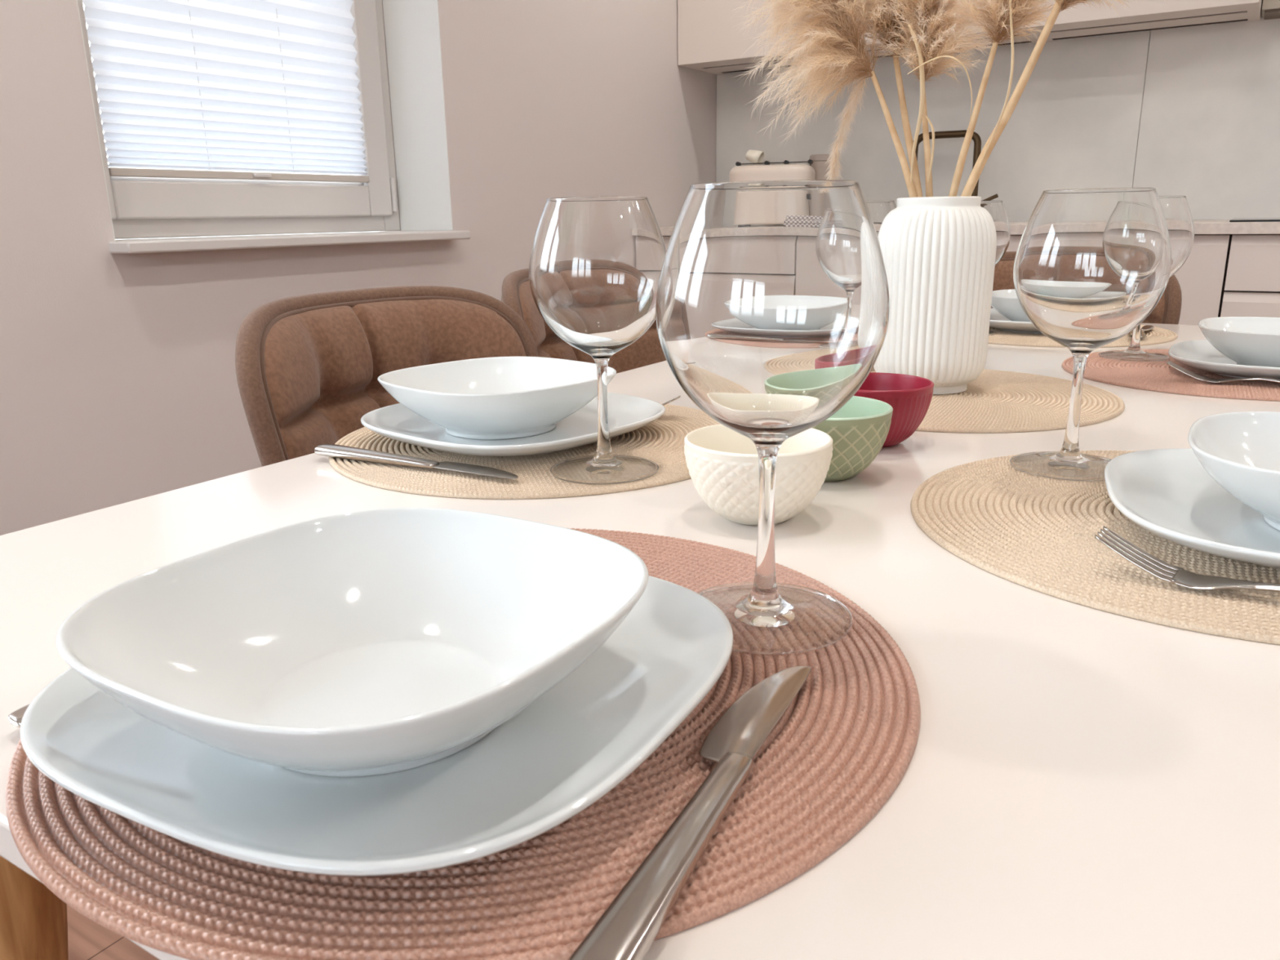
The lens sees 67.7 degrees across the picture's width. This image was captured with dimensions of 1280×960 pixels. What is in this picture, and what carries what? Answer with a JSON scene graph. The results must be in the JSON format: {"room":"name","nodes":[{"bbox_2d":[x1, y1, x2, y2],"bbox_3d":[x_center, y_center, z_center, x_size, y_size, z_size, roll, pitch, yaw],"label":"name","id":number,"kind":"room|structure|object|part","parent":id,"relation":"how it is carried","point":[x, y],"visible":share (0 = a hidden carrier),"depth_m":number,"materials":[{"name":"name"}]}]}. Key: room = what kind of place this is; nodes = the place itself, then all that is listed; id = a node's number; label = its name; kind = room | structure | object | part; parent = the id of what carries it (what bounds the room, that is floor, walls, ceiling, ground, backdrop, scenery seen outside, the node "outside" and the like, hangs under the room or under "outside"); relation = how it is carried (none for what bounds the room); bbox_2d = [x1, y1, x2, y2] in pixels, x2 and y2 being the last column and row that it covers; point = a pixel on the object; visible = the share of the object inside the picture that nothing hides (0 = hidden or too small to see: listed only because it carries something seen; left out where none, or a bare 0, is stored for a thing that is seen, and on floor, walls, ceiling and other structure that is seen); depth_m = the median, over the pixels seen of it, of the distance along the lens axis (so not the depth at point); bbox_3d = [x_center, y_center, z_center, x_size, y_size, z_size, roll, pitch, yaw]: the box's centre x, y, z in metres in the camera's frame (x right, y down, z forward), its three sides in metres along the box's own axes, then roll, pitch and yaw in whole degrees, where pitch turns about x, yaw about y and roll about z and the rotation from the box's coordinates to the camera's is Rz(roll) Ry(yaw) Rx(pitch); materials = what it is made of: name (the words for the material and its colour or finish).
{"room":"dining room","nodes":[
{"label":"dining room","id":0,"kind":"room"},
{"bbox_2d":[66,904,159,959],"bbox_3d":[0.544,0.896,0.476,4.935,0.100,6.330,9,18,31],"label":"floor","id":1,"kind":"structure","parent":0,"point":[87,940],"depth_m":1.31,"materials":[{"name":"brown wood"}]},
{"bbox_2d":[235,285,538,466],"bbox_3d":[-0.149,0.213,1.174,0.527,0.866,0.479,8,18,29],"label":"dining chair","id":2,"kind":"object","parent":1,"relation":"on","point":[308,367],"visible":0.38,"depth_m":1.13,"materials":[{"name":"brown fabric"}]},
{"bbox_2d":[501,268,666,373],"bbox_3d":[0.055,0.075,1.662,0.527,0.866,0.479,8,18,29],"label":"dining chair","id":3,"kind":"object","parent":1,"relation":"on","point":[517,294],"visible":0.12,"depth_m":1.62,"materials":[{"name":"brown fabric"}]},
{"bbox_2d":[0,323,1279,959],"bbox_3d":[0.319,0.277,1.130,0.827,0.750,1.800,9,18,31],"label":"dining table","id":4,"kind":"object","parent":1,"relation":"on","point":[1079,782],"visible":0.38,"depth_m":0.40,"materials":[{"name":"beige wood"}]},
{"bbox_3d":[-0.409,0.437,0.632,0.152,0.731,0.087,-3,16,-7],"label":"leg","id":5,"kind":"part","parent":4,"relation":"part of","materials":[{"name":"brown wood"}]},
{"bbox_2d":[5,528,920,959],"bbox_3d":[-0.068,0.083,0.441,0.380,0.004,0.380,9,18,31],"label":"placemat","id":6,"kind":"object","parent":4,"relation":"on","point":[848,737],"visible":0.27,"depth_m":0.31,"materials":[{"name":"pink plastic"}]},
{"bbox_2d":[7,703,30,728],"bbox_3d":[-0.194,0.067,0.459,0.025,0.021,0.200,10,19,34],"label":"fork","id":7,"kind":"object","parent":6,"relation":"on","point":[15,717],"visible":0.06,"depth_m":0.38,"materials":[{"name":"silver metal"}]},
{"bbox_2d":[20,575,733,875],"bbox_3d":[-0.096,0.082,0.398,0.248,0.023,0.248,7,17,27],"label":"dinner plate","id":8,"kind":"object","parent":6,"relation":"on","point":[537,770],"visible":0.55,"depth_m":0.33,"materials":[{"name":"white ceramic"}]},
{"bbox_2d":[55,507,648,777],"bbox_3d":[-0.104,0.067,0.379,0.196,0.051,0.196,8,18,30],"label":"soup bowl","id":9,"kind":"object","parent":8,"relation":"on","point":[382,641],"visible":1,"depth_m":0.40,"materials":[{"name":"white ceramic"}]},
{"bbox_2d":[567,666,811,959],"bbox_3d":[0.022,0.106,0.328,0.023,0.009,0.212,6,17,23],"label":"table knife","id":10,"kind":"object","parent":6,"relation":"on","point":[629,925],"visible":1,"depth_m":0.30,"materials":[{"name":"silver metal"}]},
{"bbox_3d":[0.009,0.117,0.290,0.017,0.009,0.130,6,17,24],"label":"handle","id":11,"kind":"part","parent":10,"relation":"part of","materials":[{"name":"silver metal"}]},
{"bbox_3d":[0.046,0.092,0.380,0.022,0.004,0.092,7,17,25],"label":"blade","id":12,"kind":"part","parent":10,"relation":"part of","materials":[{"name":"silver metal"}]},
{"bbox_2d":[655,179,889,653],"bbox_3d":[0.061,-0.032,0.452,0.106,0.208,0.106,-5,16,-14],"label":"wine glass","id":13,"kind":"object","parent":6,"relation":"on","point":[772,304],"visible":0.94,"depth_m":0.40,"materials":[{"name":"clear glass"}]},
{"bbox_2d":[328,402,720,499],"bbox_3d":[-0.089,-0.039,0.881,0.380,0.004,0.380,9,18,31],"label":"placemat","id":14,"kind":"object","parent":4,"relation":"on","point":[661,442],"visible":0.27,"depth_m":0.77,"materials":[{"name":"beige plastic"}]},
{"bbox_2d":[314,443,518,479],"bbox_3d":[-0.182,-0.016,0.780,0.212,0.009,0.023,7,18,27],"label":"table knife","id":15,"kind":"object","parent":14,"relation":"on","point":[329,450],"visible":1,"depth_m":0.78,"materials":[{"name":"silver metal"}]},
{"bbox_3d":[-0.220,-0.019,0.795,0.130,0.009,0.017,8,18,28],"label":"handle","id":16,"kind":"part","parent":15,"relation":"part of","materials":[{"name":"silver metal"}]},
{"bbox_3d":[-0.129,-0.008,0.752,0.092,0.004,0.022,8,18,29],"label":"blade","id":17,"kind":"part","parent":15,"relation":"part of","materials":[{"name":"silver metal"}]},
{"bbox_2d":[360,391,665,456],"bbox_3d":[-0.115,-0.052,0.883,0.248,0.023,0.248,12,20,39],"label":"dinner plate","id":18,"kind":"object","parent":14,"relation":"on","point":[626,413],"visible":0.61,"depth_m":0.86,"materials":[{"name":"white ceramic"}]},
{"bbox_2d":[377,356,616,439],"bbox_3d":[-0.130,-0.074,0.885,0.196,0.051,0.196,13,21,42],"label":"soup bowl","id":19,"kind":"object","parent":18,"relation":"on","point":[495,397],"visible":0.99,"depth_m":0.85,"materials":[{"name":"white ceramic"}]},
{"bbox_2d":[528,196,666,484],"bbox_3d":[-0.030,-0.108,0.733,0.106,0.208,0.106,-5,16,-14],"label":"wine glass","id":20,"kind":"object","parent":14,"relation":"on","point":[595,265],"visible":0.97,"depth_m":0.68,"materials":[{"name":"clear glass"}]},
{"bbox_2d":[662,395,679,405],"bbox_3d":[-0.056,-0.080,0.980,0.200,0.021,0.025,5,17,21],"label":"fork","id":21,"kind":"object","parent":14,"relation":"on","point":[678,397],"visible":0.19,"depth_m":0.94,"materials":[{"name":"silver metal"}]},
{"bbox_2d":[684,424,833,525],"bbox_3d":[0.079,-0.002,0.645,0.099,0.055,0.099,-5,16,-15],"label":"bowl","id":22,"kind":"object","parent":4,"relation":"on","point":[722,464],"visible":0.87,"depth_m":0.61,"materials":[{"name":"beige ceramic"}]},
{"bbox_2d":[812,395,893,481],"bbox_3d":[0.145,-0.031,0.746,0.098,0.055,0.098,-3,16,-7],"label":"bowl","id":23,"kind":"object","parent":4,"relation":"on","point":[859,430],"visible":0.41,"depth_m":0.71,"materials":[{"name":"green ceramic"}]},
{"bbox_2d":[853,372,933,447],"bbox_3d":[0.208,-0.061,0.848,0.098,0.055,0.098,-6,16,-18],"label":"bowl","id":24,"kind":"object","parent":4,"relation":"on","point":[909,397],"visible":0.45,"depth_m":0.81,"materials":[{"name":"red ceramic"}]},
{"bbox_2d":[870,367,1124,433],"bbox_3d":[0.329,-0.096,1.064,0.380,0.004,0.380,9,18,31],"label":"placemat","id":25,"kind":"object","parent":4,"relation":"on","point":[997,401],"visible":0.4,"depth_m":0.98,"materials":[{"name":"beige plastic"}]},
{"bbox_2d":[865,200,896,370],"bbox_3d":[0.282,-0.249,1.223,0.106,0.208,0.106,-4,16,-11],"label":"wine glass","id":26,"kind":"object","parent":25,"relation":"on","point":[878,209],"visible":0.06,"depth_m":1.16,"materials":[{"name":"clear glass"}]},
{"bbox_2d":[873,195,996,394],"bbox_3d":[0.326,-0.206,1.063,0.126,0.209,0.126,-5,16,-14],"label":"ribbed vase","id":27,"kind":"object","parent":25,"relation":"on","point":[939,253],"visible":0.84,"depth_m":1.01,"materials":[{"name":"white ceramic"}]},
{"bbox_2d":[728,0,919,197],"bbox_3d":[0.206,-0.405,1.055,0.240,0.581,0.235,-8,17,-25],"label":"pampas grass","id":28,"kind":"object","parent":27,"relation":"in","point":[849,55],"depth_m":1.03,"materials":[{"name":"plant"}]},
{"bbox_3d":[0.305,-0.277,1.054,0.116,0.331,0.011,4,16,18],"label":"stem","id":29,"kind":"part","parent":28,"relation":"part of","materials":[{"name":"plant"}]},
{"bbox_2d":[823,0,938,197],"bbox_3d":[0.270,-0.400,1.067,0.144,0.562,0.167,0,16,5],"label":"pampas grass","id":30,"kind":"object","parent":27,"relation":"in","point":[911,145],"depth_m":1.03,"materials":[{"name":"plant"}]},
{"bbox_3d":[0.310,-0.286,1.051,0.013,0.350,0.099,-11,18,-31],"label":"stem","id":31,"kind":"part","parent":30,"relation":"part of","materials":[{"name":"plant"}]},
{"bbox_2d":[858,0,1004,196],"bbox_3d":[0.310,-0.372,1.040,0.163,0.520,0.165,13,21,42],"label":"pampas grass","id":32,"kind":"object","parent":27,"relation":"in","point":[933,37],"depth_m":1.00,"materials":[{"name":"plant"}]},
{"bbox_3d":[0.324,-0.276,1.066,0.040,0.320,0.014,-1,16,0],"label":"stem","id":33,"kind":"part","parent":32,"relation":"part of","materials":[{"name":"plant"}]},
{"bbox_2d":[948,0,1077,196],"bbox_3d":[0.373,-0.349,0.981,0.143,0.506,0.149,1,16,6],"label":"pampas grass","id":34,"kind":"object","parent":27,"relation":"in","point":[999,24],"depth_m":0.96,"materials":[{"name":"plant"}]},
{"bbox_3d":[0.336,-0.282,1.038,0.009,0.348,0.082,-13,20,-37],"label":"stem","id":35,"kind":"part","parent":34,"relation":"part of","materials":[{"name":"plant"}]},
{"bbox_2d":[960,0,1138,195],"bbox_3d":[0.400,-0.343,0.969,0.133,0.502,0.236,-10,18,-28],"label":"pampas grass","id":36,"kind":"object","parent":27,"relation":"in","point":[1007,111],"depth_m":0.94,"materials":[{"name":"plant"}]},
{"bbox_3d":[0.352,-0.296,1.004,0.161,0.393,0.018,12,20,38],"label":"stem","id":37,"kind":"part","parent":36,"relation":"part of","materials":[{"name":"plant"}]},
{"bbox_2d":[987,324,1177,347],"bbox_3d":[0.680,-0.248,1.592,0.380,0.004,0.380,9,18,31],"label":"placemat","id":38,"kind":"object","parent":4,"relation":"on","point":[1156,335],"visible":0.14,"depth_m":1.48,"materials":[{"name":"beige plastic"}]},
{"bbox_2d":[980,200,1010,335],"bbox_3d":[0.537,-0.342,1.540,0.106,0.208,0.106,-5,16,-14],"label":"wine glass","id":39,"kind":"object","parent":38,"relation":"on","point":[997,209],"visible":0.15,"depth_m":1.48,"materials":[{"name":"clear glass"}]},
{"bbox_2d":[989,307,1042,333],"bbox_3d":[0.686,-0.266,1.606,0.248,0.023,0.248,8,18,29],"label":"dinner plate","id":40,"kind":"object","parent":38,"relation":"on","point":[997,321],"visible":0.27,"depth_m":1.54,"materials":[{"name":"white ceramic"}]},
{"bbox_2d":[991,288,1030,321],"bbox_3d":[0.684,-0.287,1.607,0.196,0.051,0.196,8,18,29],"label":"soup bowl","id":41,"kind":"object","parent":40,"relation":"on","point":[1006,302],"visible":0.19,"depth_m":1.57,"materials":[{"name":"white ceramic"}]},
{"bbox_2d":[1127,324,1154,337],"bbox_3d":[0.791,-0.239,1.503,0.025,0.021,0.200,9,18,32],"label":"fork","id":42,"kind":"object","parent":38,"relation":"on","point":[1148,327],"visible":0.65,"depth_m":1.48,"materials":[{"name":"silver metal"}]},
{"bbox_3d":[0.811,-0.242,1.534,0.016,0.010,0.126,9,18,32],"label":"handle","id":43,"kind":"part","parent":42,"relation":"part of","materials":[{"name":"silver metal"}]},
{"bbox_2d":[910,449,1279,644],"bbox_3d":[0.372,0.027,0.617,0.380,0.004,0.380,9,18,31],"label":"placemat","id":44,"kind":"object","parent":4,"relation":"on","point":[1034,532],"visible":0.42,"depth_m":0.57,"materials":[{"name":"beige plastic"}]},
{"bbox_2d":[1009,187,1171,481],"bbox_3d":[0.334,-0.111,0.720,0.106,0.208,0.106,-5,16,-14],"label":"wine glass","id":45,"kind":"object","parent":44,"relation":"on","point":[1091,265],"visible":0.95,"depth_m":0.67,"materials":[{"name":"clear glass"}]},
{"bbox_2d":[1094,526,1279,591],"bbox_3d":[0.335,0.054,0.476,0.200,0.021,0.025,11,20,37],"label":"fork","id":46,"kind":"object","parent":44,"relation":"on","point":[1175,575],"visible":1,"depth_m":0.51,"materials":[{"name":"silver metal"}]},
{"bbox_3d":[0.364,0.065,0.455,0.126,0.010,0.016,11,20,37],"label":"handle","id":47,"kind":"part","parent":46,"relation":"part of","materials":[{"name":"silver metal"}]},
{"bbox_2d":[1104,448,1279,568],"bbox_3d":[0.419,0.023,0.581,0.248,0.023,0.248,5,17,22],"label":"dinner plate","id":48,"kind":"object","parent":44,"relation":"on","point":[1169,494],"visible":0.84,"depth_m":0.61,"materials":[{"name":"white ceramic"}]},
{"bbox_2d":[1187,411,1279,530],"bbox_3d":[0.435,0.005,0.568,0.196,0.051,0.196,9,18,31],"label":"soup bowl","id":49,"kind":"object","parent":48,"relation":"on","point":[1240,451],"visible":1,"depth_m":0.64,"materials":[{"name":"white ceramic"}]},
{"bbox_2d":[1061,348,1279,400],"bbox_3d":[0.727,-0.134,1.177,0.380,0.004,0.380,9,18,31],"label":"placemat","id":50,"kind":"object","parent":4,"relation":"on","point":[1156,375],"visible":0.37,"depth_m":1.12,"materials":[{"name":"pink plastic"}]},
{"bbox_2d":[1097,195,1194,361],"bbox_3d":[0.666,-0.267,1.263,0.106,0.208,0.106,-4,16,-11],"label":"wine glass","id":51,"kind":"object","parent":50,"relation":"on","point":[1176,210],"visible":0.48,"depth_m":1.21,"materials":[{"name":"clear glass"}]},
{"bbox_2d":[1166,360,1279,383],"bbox_3d":[0.698,-0.114,1.060,0.200,0.021,0.025,9,18,32],"label":"fork","id":52,"kind":"object","parent":50,"relation":"on","point":[1173,365],"visible":1,"depth_m":1.08,"materials":[{"name":"silver metal"}]},
{"bbox_3d":[0.729,-0.104,1.042,0.126,0.010,0.016,9,18,32],"label":"handle","id":53,"kind":"part","parent":52,"relation":"part of","materials":[{"name":"silver metal"}]},
{"bbox_2d":[1168,339,1279,381],"bbox_3d":[0.775,-0.140,1.147,0.248,0.023,0.248,9,18,31],"label":"dinner plate","id":54,"kind":"object","parent":50,"relation":"on","point":[1200,354],"visible":0.7,"depth_m":1.13,"materials":[{"name":"white ceramic"}]},
{"bbox_2d":[1198,316,1279,367],"bbox_3d":[0.772,-0.157,1.134,0.196,0.051,0.196,9,18,31],"label":"soup bowl","id":55,"kind":"object","parent":54,"relation":"on","point":[1245,340],"visible":0.91,"depth_m":1.11,"materials":[{"name":"white ceramic"}]},
{"bbox_2d":[662,235,671,249],"bbox_3d":[0.412,-0.466,3.561,0.590,0.878,0.564,9,18,31],"label":"base cabinet","id":56,"kind":"object","parent":1,"relation":"on","point":[666,238],"visible":0.02,"depth_m":3.32,"materials":[{"name":"brown"}]},
{"bbox_2d":[659,219,1279,235],"bbox_3d":[1.435,-0.744,2.807,3.034,0.029,0.586,9,18,31],"label":"countertop","id":57,"kind":"structure","parent":56,"relation":"on","point":[1201,226],"depth_m":2.44,"materials":[{"name":"laminate"}]},
{"bbox_2d":[728,159,815,182],"bbox_3d":[0.477,-1.022,3.395,0.305,0.221,0.170,4,16,18],"label":"toaster","id":58,"kind":"object","parent":57,"relation":"on","point":[786,171],"visible":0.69,"depth_m":3.31,"materials":[{"name":"beige metal"}]},
{"bbox_2d":[746,150,764,164],"bbox_3d":[0.415,-1.165,3.459,0.065,0.059,0.054,4,16,18],"label":"cup","id":59,"kind":"object","parent":58,"relation":"on","point":[753,156],"visible":0.94,"depth_m":3.45,"materials":[{"name":"beige ceramic"}]},
{"bbox_2d":[809,154,835,180],"bbox_3d":[0.661,-1.056,3.472,0.095,0.240,0.095,9,18,31],"label":"canister","id":60,"kind":"object","parent":57,"relation":"on","point":[820,165],"visible":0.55,"depth_m":3.41,"materials":[{"name":"beige ceramic"}]},
{"bbox_3d":[0.659,-1.161,3.443,0.095,0.020,0.095,9,18,31],"label":"lid","id":61,"kind":"part","parent":60,"relation":"part of","materials":[{"name":"beige ceramic"}]},
{"bbox_2d":[915,129,998,200],"bbox_3d":[1.040,-1.004,3.167,0.295,0.293,0.052,9,18,31],"label":"tap","id":62,"kind":"object","parent":57,"relation":"on","point":[976,139],"visible":0.47,"depth_m":3.12,"materials":[{"name":"brown metal"}]},
{"bbox_3d":[1.141,-0.918,3.127,0.062,0.036,0.012,9,18,31],"label":"lever","id":63,"kind":"part","parent":62,"relation":"part of","materials":[{"name":"brown metal"}]},
{"bbox_2d":[1229,217,1279,222],"bbox_3d":[1.901,-0.688,2.514,0.588,0.005,0.465,9,18,31],"label":"cooktop","id":64,"kind":"object","parent":57,"relation":"in","point":[1277,219],"visible":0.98,"depth_m":2.47,"materials":[{"name":"black glass"}]},
{"bbox_2d":[991,251,1182,324],"bbox_3d":[0.718,0.013,1.845,0.479,0.866,0.527,9,18,31],"label":"dining chair","id":65,"kind":"object","parent":1,"relation":"on","point":[1167,310],"visible":0.03,"depth_m":1.75,"materials":[{"name":"brown leather"},{"name":"black metal"}]},
{"bbox_2d":[1006,234,1231,324],"bbox_3d":[1.421,-0.313,2.951,0.594,0.878,0.564,9,18,31],"label":"base cabinet","id":66,"kind":"object","parent":1,"relation":"on","point":[1201,278],"visible":0.07,"depth_m":2.51,"materials":[{"name":"brown"}]},
{"bbox_2d":[1219,234,1279,317],"bbox_3d":[1.926,-0.236,2.646,0.594,0.878,0.564,9,18,31],"label":"base cabinet","id":67,"kind":"object","parent":1,"relation":"on","point":[1251,286],"visible":0.32,"depth_m":2.45,"materials":[{"name":"brown"}]},
{"bbox_3d":[1.780,-0.309,2.386,0.589,0.300,0.020,9,18,31],"label":"drawer","id":68,"kind":"part","parent":67,"relation":"part of","materials":[{"name":"beige paint"}]},
{"bbox_3d":[1.776,-0.526,2.326,0.589,0.139,0.020,9,18,31],"label":"drawer","id":69,"kind":"part","parent":67,"relation":"part of","materials":[{"name":"beige paint"}]},
{"bbox_2d":[0,0,716,535],"bbox_3d":[-1.435,-0.653,1.312,0.280,2.500,6.330,9,18,31],"label":"wall","id":70,"kind":"structure","parent":0,"point":[118,383],"depth_m":2.01,"materials":[{"name":"white paint"}]},
{"bbox_2d":[76,0,453,240],"bbox_3d":[-0.843,-1.170,2.079,0.192,1.233,0.934,9,18,31],"label":"window reveal","id":71,"kind":"structure","parent":70,"relation":"attached to","point":[412,28],"depth_m":2.54,"materials":[{"name":"white paint"}]},
{"bbox_2d":[77,0,471,253],"bbox_3d":[-0.849,-1.158,2.079,0.328,1.256,0.946,9,18,31],"label":"window","id":72,"kind":"structure","parent":70,"relation":"in","point":[148,209],"depth_m":2.29,"materials":[{"name":"white plastic"}]},
{"bbox_2d":[82,0,368,182],"bbox_3d":[-0.913,-1.167,2.125,0.030,0.952,0.698,9,18,31],"label":"blind","id":73,"kind":"object","parent":72,"relation":"attached to","point":[267,87],"visible":1,"depth_m":2.17,"materials":[{"name":"fabric"}]},
{"bbox_3d":[-0.978,-1.139,2.034,0.001,0.915,0.001,9,18,31],"label":"cord","id":74,"kind":"part","parent":73,"relation":"part of","materials":[{"name":"white fabric"}]},
{"bbox_3d":[-0.910,-0.717,2.253,0.020,0.018,0.698,9,18,31],"label":"rail","id":75,"kind":"part","parent":73,"relation":"part of","materials":[{"name":"beige plastic"}]},
{"bbox_3d":[-0.892,-0.719,2.254,0.010,0.008,0.046,9,18,31],"label":"handle","id":76,"kind":"part","parent":73,"relation":"part of","materials":[{"name":"white plastic"}]},
{"bbox_3d":[-0.857,-1.193,2.222,0.001,0.915,0.001,9,18,31],"label":"cord","id":77,"kind":"part","parent":73,"relation":"part of","materials":[{"name":"white fabric"}]},
{"bbox_3d":[-0.941,-1.184,2.137,0.067,1.153,0.856,9,18,31],"label":"sash","id":78,"kind":"part","parent":72,"relation":"part of","materials":[{"name":"white plastic"}]},
{"bbox_3d":[-0.956,-1.187,2.147,0.070,1.233,0.934,9,18,31],"label":"frame","id":79,"kind":"part","parent":72,"relation":"part of","materials":[{"name":"white plastic"}]},
{"bbox_3d":[-0.812,-0.560,2.228,0.263,0.022,0.946,9,18,31],"label":"sill","id":80,"kind":"part","parent":72,"relation":"part of","materials":[{"name":"white plastic"}]},
{"bbox_2d":[1132,3,1262,186],"bbox_3d":[2.297,-1.069,2.593,4.635,2.500,0.100,9,18,31],"label":"wall","id":81,"kind":"structure","parent":0,"point":[1262,3],"depth_m":2.96,"materials":[{"name":"white paint"}]},
{"bbox_2d":[677,0,835,74],"bbox_3d":[0.458,-1.832,3.300,0.588,0.721,0.302,9,18,31],"label":"upper cabinet","id":82,"kind":"object","parent":81,"relation":"attached to","point":[708,42],"visible":0.48,"depth_m":3.32,"materials":[{"name":"beige paint"}]},
{"bbox_2d":[715,30,1151,222],"bbox_3d":[0.932,-1.204,3.368,1.485,0.574,0.012,9,18,31],"label":"panel","id":83,"kind":"object","parent":81,"relation":"attached to","point":[1074,124],"visible":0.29,"depth_m":3.21,"materials":[{"name":"laminate"}]},
{"bbox_2d":[837,0,1038,58],"bbox_3d":[0.958,-1.756,2.998,0.590,0.721,0.302,9,18,31],"label":"upper cabinet","id":84,"kind":"object","parent":81,"relation":"attached to","point":[1024,40],"visible":0.17,"depth_m":3.05,"materials":[{"name":"beige paint"}]},
{"bbox_2d":[1025,0,1262,41],"bbox_3d":[1.459,-1.680,2.696,0.590,0.721,0.302,9,18,31],"label":"upper cabinet","id":85,"kind":"object","parent":81,"relation":"attached to","point":[1148,15],"visible":0.74,"depth_m":2.72,"materials":[{"name":"beige paint"}]},
{"bbox_3d":[1.384,-1.647,2.580,0.587,0.721,0.018,9,18,31],"label":"door","id":86,"kind":"part","parent":85,"relation":"part of","materials":[{"name":"beige paint"}]},
{"bbox_2d":[1132,13,1279,220],"bbox_3d":[2.220,-1.008,2.591,1.545,0.574,0.012,9,18,31],"label":"panel","id":87,"kind":"object","parent":81,"relation":"attached to","point":[1209,133],"visible":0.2,"depth_m":2.88,"materials":[{"name":"stone"}]},
{"bbox_2d":[1262,0,1279,19],"bbox_3d":[2.038,-1.619,2.443,0.662,0.721,0.131,9,18,31],"label":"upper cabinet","id":88,"kind":"object","parent":81,"relation":"attached to","point":[1270,8],"visible":1,"depth_m":2.65,"materials":[{"name":"beige paint"}]}
]}

